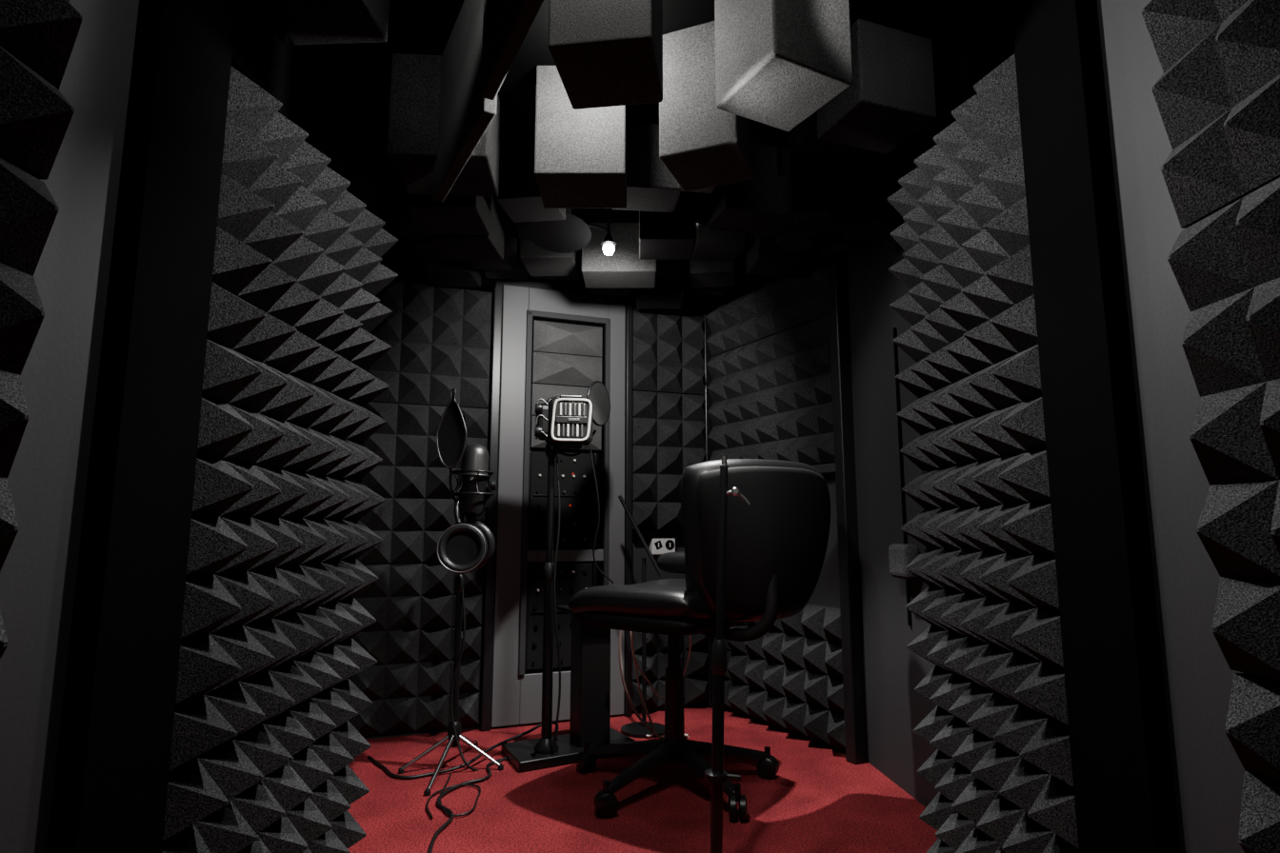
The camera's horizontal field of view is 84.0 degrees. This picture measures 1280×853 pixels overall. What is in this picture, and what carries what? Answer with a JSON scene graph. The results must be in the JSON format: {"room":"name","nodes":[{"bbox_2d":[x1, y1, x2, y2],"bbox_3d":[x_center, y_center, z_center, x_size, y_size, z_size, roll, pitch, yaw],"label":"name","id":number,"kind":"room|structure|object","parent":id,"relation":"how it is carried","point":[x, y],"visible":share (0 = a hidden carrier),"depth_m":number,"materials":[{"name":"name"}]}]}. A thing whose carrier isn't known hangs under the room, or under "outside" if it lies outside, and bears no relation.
{"room":"studio","nodes":[
{"label":"studio","id":0,"kind":"room"},
{"bbox_2d":[0,0,356,852],"bbox_3d":[-0.947,0.021,1.401,0.458,2.250,3.982,1,-8,-8],"label":"wall","id":1,"kind":"structure","parent":0,"point":[48,477],"depth_m":0.98,"materials":[{"name":"grey paint"}]},
{"bbox_2d":[0,0,82,659],"bbox_3d":[-0.752,-0.122,0.501,0.097,2.078,0.803,0,-8,0],"label":"panel","id":2,"kind":"object","parent":1,"relation":"attached to","point":[38,37],"visible":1,"depth_m":0.86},
{"bbox_2d":[46,0,237,852],"bbox_3d":[-0.785,-0.016,1.135,0.050,2.250,0.185,0,-8,0],"label":"trim","id":3,"kind":"structure","parent":1,"relation":"attached to","point":[110,794],"depth_m":1.10,"materials":[{"name":"black paint"}]},
{"bbox_2d":[161,65,398,852],"bbox_3d":[-0.742,0.256,1.581,0.115,1.791,0.768,0,-8,0],"label":"panel","id":4,"kind":"object","parent":1,"relation":"attached to","point":[264,743],"visible":0.98,"depth_m":1.46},
{"bbox_2d":[231,0,384,217],"bbox_3d":[-0.790,-0.856,1.737,0.040,0.420,0.770,0,-8,0],"label":"trim","id":5,"kind":"structure","parent":1,"relation":"attached to","point":[330,91],"depth_m":1.75,"materials":[{"name":"black paint"}]},
{"bbox_2d":[362,279,705,739],"bbox_3d":[-0.463,0.347,3.710,1.811,2.250,0.100,3,-9,-21],"label":"wall","id":6,"kind":"structure","parent":0,"point":[639,551],"depth_m":3.79,"materials":[{"name":"grey paint"}]},
{"bbox_2d":[348,280,492,736],"bbox_3d":[-1.016,0.341,3.379,0.578,2.126,0.116,3,-9,-21],"label":"panel","id":7,"kind":"object","parent":6,"relation":"attached to","point":[439,339],"visible":0.8,"depth_m":3.37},
{"bbox_2d":[380,253,496,292],"bbox_3d":[-1.016,-0.758,3.532,0.580,0.100,0.120,3,-9,-21],"label":"trim","id":8,"kind":"structure","parent":6,"relation":"attached to","point":[409,270],"depth_m":3.44,"materials":[{"name":"black paint"}]},
{"bbox_2d":[479,279,502,731],"bbox_3d":[-0.733,0.321,3.522,0.045,2.250,0.060,3,-9,-21],"label":"trim","id":9,"kind":"structure","parent":6,"relation":"attached to","point":[497,294],"depth_m":3.49,"materials":[{"name":"black metal"}]},
{"bbox_2d":[490,284,528,727],"bbox_3d":[-0.649,0.351,3.558,0.133,2.180,0.045,3,-9,-21],"label":"door frame","id":10,"kind":"structure","parent":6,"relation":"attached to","point":[506,679],"depth_m":3.52,"materials":[{"name":"grey paint"}]},
{"bbox_2d":[518,311,532,676],"bbox_3d":[-0.574,0.302,3.571,0.030,1.820,0.028,3,-9,-21],"label":"bead","id":11,"kind":"object","parent":10,"relation":"attached to","point":[529,339],"visible":1,"depth_m":3.55,"materials":[{"name":"grey paint"}]},
{"bbox_2d":[519,669,570,724],"bbox_3d":[-0.382,1.331,3.524,0.439,0.230,0.045,3,-9,-21],"label":"rail","id":12,"kind":"object","parent":6,"relation":"attached to","point":[530,684],"visible":0.32,"depth_m":3.46,"materials":[{"name":"grey paint"}]},
{"bbox_2d":[524,563,597,671],"bbox_3d":[-0.400,0.944,3.557,0.368,0.505,0.043,3,-9,-21],"label":"rack plate","id":13,"kind":"object","parent":12,"relation":"on","point":[578,580],"depth_m":3.53,"materials":[{"name":"black metal"}]},
{"bbox_2d":[524,317,604,673],"bbox_3d":[-0.388,0.321,3.684,0.439,1.815,0.009,3,-9,-21],"label":"recess","id":14,"kind":"object","parent":6,"relation":"attached to","point":[600,458],"visible":0.03,"depth_m":3.73,"materials":[{"name":"black paint"}]},
{"bbox_2d":[530,320,602,450],"bbox_3d":[-0.365,-0.220,3.702,0.376,0.668,0.116,3,-9,-21],"label":"foam","id":15,"kind":"object","parent":14,"relation":"attached to","point":[564,355],"visible":0.67,"depth_m":3.71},
{"bbox_2d":[527,549,603,562],"bbox_3d":[-0.383,0.658,3.621,0.439,0.060,0.040,3,-9,-21],"label":"rail","id":16,"kind":"object","parent":6,"relation":"attached to","point":[563,555],"visible":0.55,"depth_m":3.61,"materials":[{"name":"grey paint"}]},
{"bbox_2d":[527,451,598,548],"bbox_3d":[-0.400,0.375,3.637,0.368,0.485,0.043,3,-9,-21],"label":"rack plate","id":17,"kind":"object","parent":16,"relation":"on","point":[583,512],"depth_m":3.63,"materials":[{"name":"black metal"}]},
{"bbox_2d":[526,287,610,324],"bbox_3d":[-0.381,-0.638,3.795,0.455,0.155,0.058,3,-9,-21],"label":"rail","id":18,"kind":"object","parent":6,"relation":"in","point":[547,304],"depth_m":3.77,"materials":[{"name":"grey paint"}]},
{"bbox_2d":[608,297,625,716],"bbox_3d":[-0.132,0.379,3.755,0.096,2.180,0.045,3,-9,-21],"label":"door frame","id":19,"kind":"structure","parent":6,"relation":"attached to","point":[616,306],"depth_m":3.75,"materials":[{"name":"grey paint"}]},
{"bbox_2d":[602,320,610,585],"bbox_3d":[-0.175,0.324,3.723,0.025,1.820,0.028,3,-9,-21],"label":"bead","id":20,"kind":"object","parent":19,"relation":"attached to","point":[606,534],"visible":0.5,"depth_m":3.73,"materials":[{"name":"grey paint"}]},
{"bbox_2d":[622,291,632,717],"bbox_3d":[-0.066,0.357,3.776,0.035,2.250,0.060,3,-9,-21],"label":"trim","id":21,"kind":"structure","parent":6,"relation":"attached to","point":[628,663],"depth_m":3.76,"materials":[{"name":"black"}]},
{"bbox_2d":[632,532,683,539],"bbox_3d":[0.177,0.588,3.838,0.460,0.030,0.050,3,-9,-21],"label":"trim","id":22,"kind":"structure","parent":6,"relation":"attached to","point":[646,535],"depth_m":3.78,"materials":[{"name":"black paint"}]},
{"bbox_2d":[649,538,675,555],"bbox_3d":[0.120,0.639,3.810,0.135,0.095,0.055,3,-9,-21],"label":"wall outlet","id":23,"kind":"object","parent":6,"relation":"attached to","point":[657,546],"visible":0.77,"depth_m":3.79,"materials":[{"name":"grey plastic"}]},
{"bbox_2d":[654,540,662,549],"bbox_3d":[0.098,0.629,3.777,0.049,0.049,0.002,3,-9,-21],"label":"socket","id":24,"kind":"object","parent":23,"relation":"attached to","point":[658,545],"depth_m":3.78,"materials":[{"name":"black paint"}]},
{"bbox_2d":[665,540,674,549],"bbox_3d":[0.160,0.633,3.800,0.052,0.052,0.002,3,-9,-21],"label":"socket","id":25,"kind":"object","parent":23,"relation":"attached to","point":[670,544],"depth_m":3.80,"materials":[{"name":"black paint"}]},
{"bbox_2d":[632,308,705,530],"bbox_3d":[0.180,-0.044,3.901,0.454,1.214,0.109,3,-9,-21],"label":"panel","id":26,"kind":"object","parent":6,"relation":"attached to","point":[669,430],"visible":0.77,"depth_m":3.90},
{"bbox_2d":[632,631,708,709],"bbox_3d":[0.178,1.183,3.733,0.454,0.558,0.100,3,-9,-21],"label":"panel","id":27,"kind":"object","parent":6,"relation":"attached to","point":[695,681],"visible":0.43,"depth_m":3.73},
{"bbox_2d":[632,287,716,316],"bbox_3d":[0.188,-0.699,3.991,0.480,0.090,0.120,3,-9,-21],"label":"trim","id":28,"kind":"structure","parent":6,"relation":"attached to","point":[691,305],"depth_m":3.98,"materials":[{"name":"black paint"}]},
{"bbox_2d":[700,314,713,708],"bbox_3d":[0.384,0.382,3.953,0.060,2.250,0.050,5,-9,-29],"label":"trim","id":29,"kind":"structure","parent":6,"relation":"attached to","point":[707,421],"depth_m":3.98,"materials":[{"name":"black"}]},
{"bbox_2d":[514,208,571,239],"bbox_3d":[-0.400,-0.856,2.949,0.229,0.080,0.229,0,-8,-3],"label":"foam block","id":30,"kind":"object","parent":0,"point":[520,228],"depth_m":2.94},
{"bbox_2d":[530,610,563,613],"bbox_3d":[-0.396,0.923,3.549,0.300,0.008,0.010,3,-9,-21],"label":"divider","id":31,"kind":"object","parent":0,"point":[556,610],"depth_m":3.51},
{"bbox_2d":[533,494,590,497],"bbox_3d":[-0.396,0.354,3.630,0.300,0.008,0.010,3,-9,-21],"label":"divider","id":32,"kind":"object","parent":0,"point":[533,494],"depth_m":3.64,"materials":[{"name":"black metal"}]},
{"bbox_2d":[347,706,938,852],"bbox_3d":[-0.150,1.232,1.644,3.100,0.080,4.800,0,-8,0],"label":"floor","id":33,"kind":"structure","parent":0,"point":[817,801],"depth_m":2.48,"materials":[{"name":"red carpet"}]},
{"bbox_2d":[398,388,503,797],"bbox_3d":[-0.740,0.606,2.929,0.342,1.519,0.498,-6,-10,37],"label":"microphone","id":34,"kind":"object","parent":33,"relation":"on","point":[451,433],"visible":0.99,"depth_m":2.92,"materials":[{"name":"black metal"}]},
{"bbox_2d":[436,498,495,574],"bbox_3d":[-0.709,0.446,2.925,0.213,0.307,0.182,0,-8,0],"label":"headphones","id":35,"kind":"object","parent":34,"relation":"attached to","point":[467,547],"visible":0.92,"depth_m":2.87,"materials":[{"name":"black plastic"}]},
{"bbox_2d":[445,532,479,564],"bbox_3d":[-0.713,0.494,2.898,0.179,0.179,0.051,1,-8,-7],"label":"ear cup","id":36,"kind":"object","parent":35,"relation":"on","point":[461,548],"depth_m":2.88,"materials":[{"name":"black plastic"}]},
{"bbox_2d":[438,522,487,574],"bbox_3d":[-0.715,0.490,2.860,0.202,0.201,0.049,1,-8,-7],"label":"cushion","id":37,"kind":"object","parent":35,"relation":"on","point":[462,548],"depth_m":2.86,"materials":[{"name":"black leather"}]},
{"bbox_2d":[463,520,495,569],"bbox_3d":[-0.703,0.495,2.965,0.204,0.204,0.048,-1,-8,7],"label":"cushion","id":38,"kind":"object","parent":35,"relation":"on","point":[490,537],"depth_m":2.94,"materials":[{"name":"black leather"}]},
{"bbox_2d":[460,443,488,477],"bbox_3d":[-0.694,0.142,2.979,0.122,0.138,0.122,0,-8,0],"label":"grille","id":39,"kind":"object","parent":34,"relation":"attached to","point":[475,456],"depth_m":2.93,"materials":[{"name":"silver metal"}]},
{"bbox_2d":[367,446,613,852],"bbox_3d":[-0.445,0.703,2.781,0.958,1.315,1.086,4,-9,-28],"label":"cable","id":40,"kind":"object","parent":33,"relation":"on","point":[445,810],"visible":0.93,"depth_m":2.87,"materials":[{"name":"black plastic"}]},
{"bbox_2d":[500,605,636,772],"bbox_3d":[-0.302,1.086,3.059,0.537,0.605,0.277,4,-9,-29],"label":"monitor stand","id":41,"kind":"object","parent":33,"relation":"on","point":[590,718],"visible":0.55,"depth_m":3.02,"materials":[{"name":"black metal"}]},
{"bbox_2d":[534,380,610,754],"bbox_3d":[-0.281,0.560,3.046,0.381,1.563,0.179,3,-9,-22],"label":"microphone","id":42,"kind":"object","parent":41,"relation":"on","point":[563,421],"visible":1,"depth_m":3.05,"materials":[{"name":"black metal"}]},
{"bbox_2d":[618,495,664,739],"bbox_3d":[0.020,0.883,3.410,0.219,1.104,0.219,-7,-10,39],"label":"microphone stand","id":43,"kind":"object","parent":33,"relation":"on","point":[638,730],"visible":0.87,"depth_m":3.37,"materials":[{"name":"black metal"}]},
{"bbox_2d":[618,630,691,739],"bbox_3d":[0.067,1.106,3.187,0.318,0.605,0.431,0,-8,0],"label":"cable","id":44,"kind":"object","parent":33,"relation":"on","point":[644,723],"visible":0.73,"depth_m":3.07,"materials":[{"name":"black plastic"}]},
{"bbox_2d":[567,459,830,821],"bbox_3d":[0.193,0.736,2.657,0.831,1.185,0.858,5,-9,-31],"label":"office chair","id":45,"kind":"object","parent":33,"relation":"on","point":[776,545],"visible":0.95,"depth_m":2.42,"materials":[{"name":"black leather"}]},
{"bbox_2d":[704,456,750,852],"bbox_3d":[0.195,0.651,1.908,0.250,1.145,0.250,0,-8,0],"label":"microphone stand","id":46,"kind":"object","parent":33,"relation":"on","point":[716,775],"visible":1,"depth_m":1.89,"materials":[{"name":"black metal"}]},
{"bbox_2d":[356,0,968,292],"bbox_3d":[-0.150,-1.085,1.971,3.100,0.100,4.800,0,-8,0],"label":"ceiling","id":47,"kind":"structure","parent":0,"point":[415,27],"depth_m":1.95,"materials":[{"name":"black paint"}]},
{"bbox_2d":[259,0,389,44],"bbox_3d":[-0.650,-0.972,1.450,0.207,0.270,0.207,0,-8,3],"label":"foam block","id":48,"kind":"object","parent":47,"relation":"attached to","point":[305,22],"depth_m":1.47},
{"bbox_2d":[386,53,500,197],"bbox_3d":[-0.560,-0.869,2.072,0.270,0.300,0.240,1,-8,-4],"label":"foam block","id":49,"kind":"object","parent":47,"relation":"attached to","point":[415,79],"depth_m":1.96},
{"bbox_2d":[403,186,491,235],"bbox_3d":[-0.650,-0.832,2.440,0.233,0.270,0.233,0,-8,0],"label":"foam block","id":50,"kind":"object","parent":47,"relation":"attached to","point":[457,214],"depth_m":2.38,"materials":[{"name":"grey fabric"}]},
{"bbox_2d":[424,260,481,287],"bbox_3d":[-0.900,-0.766,3.441,0.215,0.120,0.215,0,-8,2],"label":"foam block","id":51,"kind":"object","parent":47,"relation":"attached to","point":[444,273],"depth_m":3.36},
{"bbox_2d":[432,0,497,202],"bbox_3d":[-0.443,-0.854,1.782,0.030,0.410,0.490,4,-9,-28],"label":"foam block","id":52,"kind":"object","parent":47,"relation":"attached to","point":[465,116],"depth_m":1.74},
{"bbox_2d":[426,196,504,260],"bbox_3d":[-0.650,-0.797,2.688,0.226,0.270,0.226,0,-8,3],"label":"foam block","id":53,"kind":"object","parent":47,"relation":"attached to","point":[452,248],"depth_m":2.66,"materials":[{"name":"grey fabric"}]},
{"bbox_2d":[470,225,523,269],"bbox_3d":[-0.650,-0.801,3.193,0.225,0.120,0.225,0,-8,0],"label":"foam block","id":54,"kind":"object","parent":47,"relation":"attached to","point":[511,260],"depth_m":3.20,"materials":[{"name":"grey fabric"}]},
{"bbox_2d":[483,265,528,279],"bbox_3d":[-0.650,-0.786,3.444,0.208,0.080,0.208,1,-8,-6],"label":"foam block","id":55,"kind":"object","parent":47,"relation":"attached to","point":[513,274],"depth_m":3.47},
{"bbox_2d":[480,0,543,99],"bbox_3d":[-0.250,-0.914,1.392,0.030,0.400,0.335,4,-9,-26],"label":"foam block","id":56,"kind":"object","parent":47,"relation":"attached to","point":[507,24],"depth_m":1.39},
{"bbox_2d":[495,140,565,222],"bbox_3d":[-0.380,-0.858,2.505,0.200,0.200,0.200,-1,-8,8],"label":"foam block","id":57,"kind":"object","parent":47,"relation":"attached to","point":[519,196],"depth_m":2.42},
{"bbox_2d":[519,239,579,276],"bbox_3d":[-0.400,-0.786,3.191,0.231,0.150,0.231,0,-8,3],"label":"foam block","id":58,"kind":"object","parent":47,"relation":"attached to","point":[538,261],"depth_m":3.12,"materials":[{"name":"grey fabric"}]},
{"bbox_2d":[534,249,580,280],"bbox_3d":[-0.400,-0.786,3.444,0.222,0.080,0.222,1,-8,-7],"label":"foam block","id":59,"kind":"object","parent":47,"relation":"attached to","point":[575,278],"depth_m":3.51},
{"bbox_2d":[525,208,616,255],"bbox_3d":[-0.252,-0.793,2.718,0.365,0.270,0.242,0,-8,0],"label":"pendant lamp","id":60,"kind":"object","parent":47,"relation":"hanging from","point":[571,234],"visible":0.84,"depth_m":2.72,"materials":[{"name":"black metal"}]},
{"bbox_2d":[600,234,616,246],"bbox_3d":[-0.120,-0.713,2.727,0.060,0.045,0.060,0,-8,0],"label":"socket","id":61,"kind":"object","parent":60,"relation":"attached to","point":[608,242],"depth_m":2.71,"materials":[{"name":"black metal"}]},
{"bbox_2d":[534,65,626,208],"bbox_3d":[-0.168,-0.849,2.104,0.255,0.330,0.220,0,-8,0],"label":"foam block","id":62,"kind":"object","parent":47,"relation":"attached to","point":[580,155],"depth_m":1.99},
{"bbox_2d":[548,0,662,109],"bbox_3d":[-0.060,-0.892,1.404,0.190,0.440,0.200,-1,-8,8],"label":"foam block","id":63,"kind":"object","parent":47,"relation":"attached to","point":[604,52],"depth_m":1.31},
{"bbox_2d":[588,287,632,296],"bbox_3d":[-0.150,-0.751,3.691,0.223,0.080,0.223,1,-8,-6],"label":"foam block","id":64,"kind":"object","parent":47,"relation":"attached to","point":[603,291],"depth_m":3.73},
{"bbox_2d":[581,222,656,287],"bbox_3d":[-0.090,-0.756,3.157,0.320,0.220,0.220,0,-8,0],"label":"foam block","id":65,"kind":"object","parent":47,"relation":"attached to","point":[624,268],"depth_m":3.05,"materials":[{"name":"grey fabric"}]},
{"bbox_2d":[612,122,681,212],"bbox_3d":[0.020,-0.865,2.384,0.220,0.220,0.180,1,-8,-6],"label":"foam block","id":66,"kind":"object","parent":47,"relation":"attached to","point":[650,187],"depth_m":2.30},
{"bbox_2d":[636,267,683,309],"bbox_3d":[0.100,-0.716,3.686,0.238,0.150,0.238,0,-8,0],"label":"foam block","id":67,"kind":"object","parent":47,"relation":"attached to","point":[667,293],"depth_m":3.57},
{"bbox_2d":[639,190,696,259],"bbox_3d":[0.100,-0.797,2.688,0.206,0.270,0.206,0,-8,0],"label":"foam block","id":68,"kind":"object","parent":47,"relation":"attached to","point":[663,235],"depth_m":2.58,"materials":[{"name":"grey fabric"}]},
{"bbox_2d":[678,183,715,193],"bbox_3d":[0.190,-0.882,2.266,0.120,0.220,0.140,1,-8,-10],"label":"foam block","id":69,"kind":"object","parent":47,"relation":"attached to","point":[708,190],"depth_m":2.30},
{"bbox_2d":[684,272,728,296],"bbox_3d":[0.350,-0.751,3.691,0.204,0.080,0.204,1,-8,-6],"label":"foam block","id":70,"kind":"object","parent":47,"relation":"attached to","point":[689,290],"depth_m":3.71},
{"bbox_2d":[659,20,756,191],"bbox_3d":[0.185,-0.864,1.930,0.210,0.350,0.210,-3,-9,22],"label":"foam block","id":71,"kind":"object","parent":47,"relation":"attached to","point":[702,145],"depth_m":1.85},
{"bbox_2d":[689,260,734,287],"bbox_3d":[0.350,-0.766,3.441,0.211,0.120,0.211,-1,-8,7],"label":"foam block","id":72,"kind":"object","parent":47,"relation":"attached to","point":[702,273],"depth_m":3.35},
{"bbox_2d":[691,225,745,260],"bbox_3d":[0.350,-0.821,3.196,0.213,0.080,0.213,0,-8,-3],"label":"foam block","id":73,"kind":"object","parent":47,"relation":"attached to","point":[710,244],"depth_m":3.11,"materials":[{"name":"grey fabric"}]},
{"bbox_2d":[704,142,797,238],"bbox_3d":[0.400,-0.833,2.501,0.300,0.250,0.180,3,-8,-18],"label":"foam block","id":74,"kind":"object","parent":47,"relation":"attached to","point":[763,205],"depth_m":2.43,"materials":[{"name":"grey fabric"}]},
{"bbox_2d":[745,234,802,276],"bbox_3d":[0.600,-0.786,3.191,0.202,0.150,0.202,1,-8,-7],"label":"foam block","id":75,"kind":"object","parent":47,"relation":"attached to","point":[771,261],"depth_m":3.14,"materials":[{"name":"grey fabric"}]},
{"bbox_2d":[714,0,852,131],"bbox_3d":[0.325,-0.914,1.644,0.220,0.330,0.220,4,-9,-28],"label":"foam block","id":76,"kind":"object","parent":47,"relation":"attached to","point":[778,62],"depth_m":1.57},
{"bbox_2d":[787,112,862,160],"bbox_3d":[0.600,-0.941,2.203,0.223,0.120,0.223,1,-8,-7],"label":"foam block","id":77,"kind":"object","parent":47,"relation":"attached to","point":[803,141],"depth_m":2.24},
{"bbox_2d":[816,19,936,154],"bbox_3d":[0.640,-0.922,1.948,0.240,0.230,0.200,3,-9,-20],"label":"foam block","id":78,"kind":"object","parent":47,"relation":"attached to","point":[890,97],"depth_m":1.87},
{"bbox_2d":[696,206,703,231],"bbox_3d":[0.220,-0.861,2.949,0.090,0.070,0.090,0,-8,0],"label":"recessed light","id":79,"kind":"object","parent":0,"point":[699,210],"depth_m":2.92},
{"bbox_2d":[724,265,868,762],"bbox_3d":[0.709,0.324,3.544,0.100,2.250,1.079,5,-9,-29],"label":"wall","id":80,"kind":"structure","parent":0,"point":[827,591],"depth_m":3.16,"materials":[{"name":"grey paint"}]},
{"bbox_2d":[701,247,826,308],"bbox_3d":[0.608,-0.762,3.651,0.120,0.070,1.000,5,-9,-29],"label":"trim","id":81,"kind":"structure","parent":80,"relation":"attached to","point":[745,284],"depth_m":3.65,"materials":[{"name":"black paint"}]},
{"bbox_2d":[706,258,834,464],"bbox_3d":[0.619,-0.261,3.578,0.103,0.943,0.971,5,-9,-29],"label":"panel","id":82,"kind":"object","parent":80,"relation":"attached to","point":[770,390],"visible":0.88,"depth_m":3.50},
{"bbox_2d":[711,603,845,750],"bbox_3d":[0.620,1.123,3.383,0.100,0.578,0.971,5,-9,-29],"label":"panel","id":83,"kind":"object","parent":80,"relation":"attached to","point":[790,677],"visible":0.71,"depth_m":3.23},
{"bbox_2d":[811,462,836,475],"bbox_3d":[0.635,0.239,3.514,0.070,0.040,1.000,5,-9,-29],"label":"trim","id":84,"kind":"structure","parent":80,"relation":"attached to","point":[826,469],"depth_m":3.13,"materials":[{"name":"grey paint"}]},
{"bbox_2d":[826,251,867,764],"bbox_3d":[0.890,0.256,3.065,0.080,2.250,0.055,5,-9,-29],"label":"trim","id":85,"kind":"structure","parent":80,"relation":"attached to","point":[850,610],"depth_m":3.02,"materials":[{"name":"black wood"}]},
{"bbox_2d":[846,0,1244,852],"bbox_3d":[0.975,-0.001,1.242,0.250,2.250,3.660,0,-8,0],"label":"wall","id":86,"kind":"structure","parent":0,"point":[1209,772],"depth_m":1.20,"materials":[{"name":"grey paint"}]},
{"bbox_2d":[893,327,912,625],"bbox_3d":[0.972,0.170,2.632,0.012,1.100,0.015,0,-8,0],"label":"trim","id":87,"kind":"structure","parent":86,"relation":"attached to","point":[901,458],"depth_m":2.63,"materials":[{"name":"black paint"}]},
{"bbox_2d":[888,543,919,579],"bbox_3d":[0.935,0.477,2.518,0.060,0.120,0.140,1,-8,-6],"label":"light switch","id":88,"kind":"object","parent":86,"relation":"attached to","point":[900,555],"visible":0.92,"depth_m":2.47,"materials":[{"name":"grey plastic"}]},
{"bbox_2d":[900,0,1014,176],"bbox_3d":[0.840,-0.924,1.898,0.040,0.240,0.670,0,-8,0],"label":"trim","id":89,"kind":"structure","parent":86,"relation":"attached to","point":[981,38],"depth_m":1.80,"materials":[{"name":"black paint"}]},
{"bbox_2d":[887,53,1079,852],"bbox_3d":[0.793,0.193,1.737,0.113,1.960,0.670,0,-8,0],"label":"panel","id":90,"kind":"object","parent":86,"relation":"attached to","point":[1000,770],"visible":0.94,"depth_m":1.64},
{"bbox_2d":[1010,0,1180,852],"bbox_3d":[0.835,0.009,1.317,0.050,2.250,0.210,0,-8,0],"label":"trim","id":91,"kind":"structure","parent":86,"relation":"attached to","point":[1125,801],"depth_m":1.29,"materials":[{"name":"black paint"}]},
{"bbox_2d":[1141,0,1279,852],"bbox_3d":[0.805,-0.108,0.604,0.090,2.078,0.902,0,-8,0],"label":"panel","id":92,"kind":"object","parent":86,"relation":"attached to","point":[1217,93],"visible":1,"depth_m":0.96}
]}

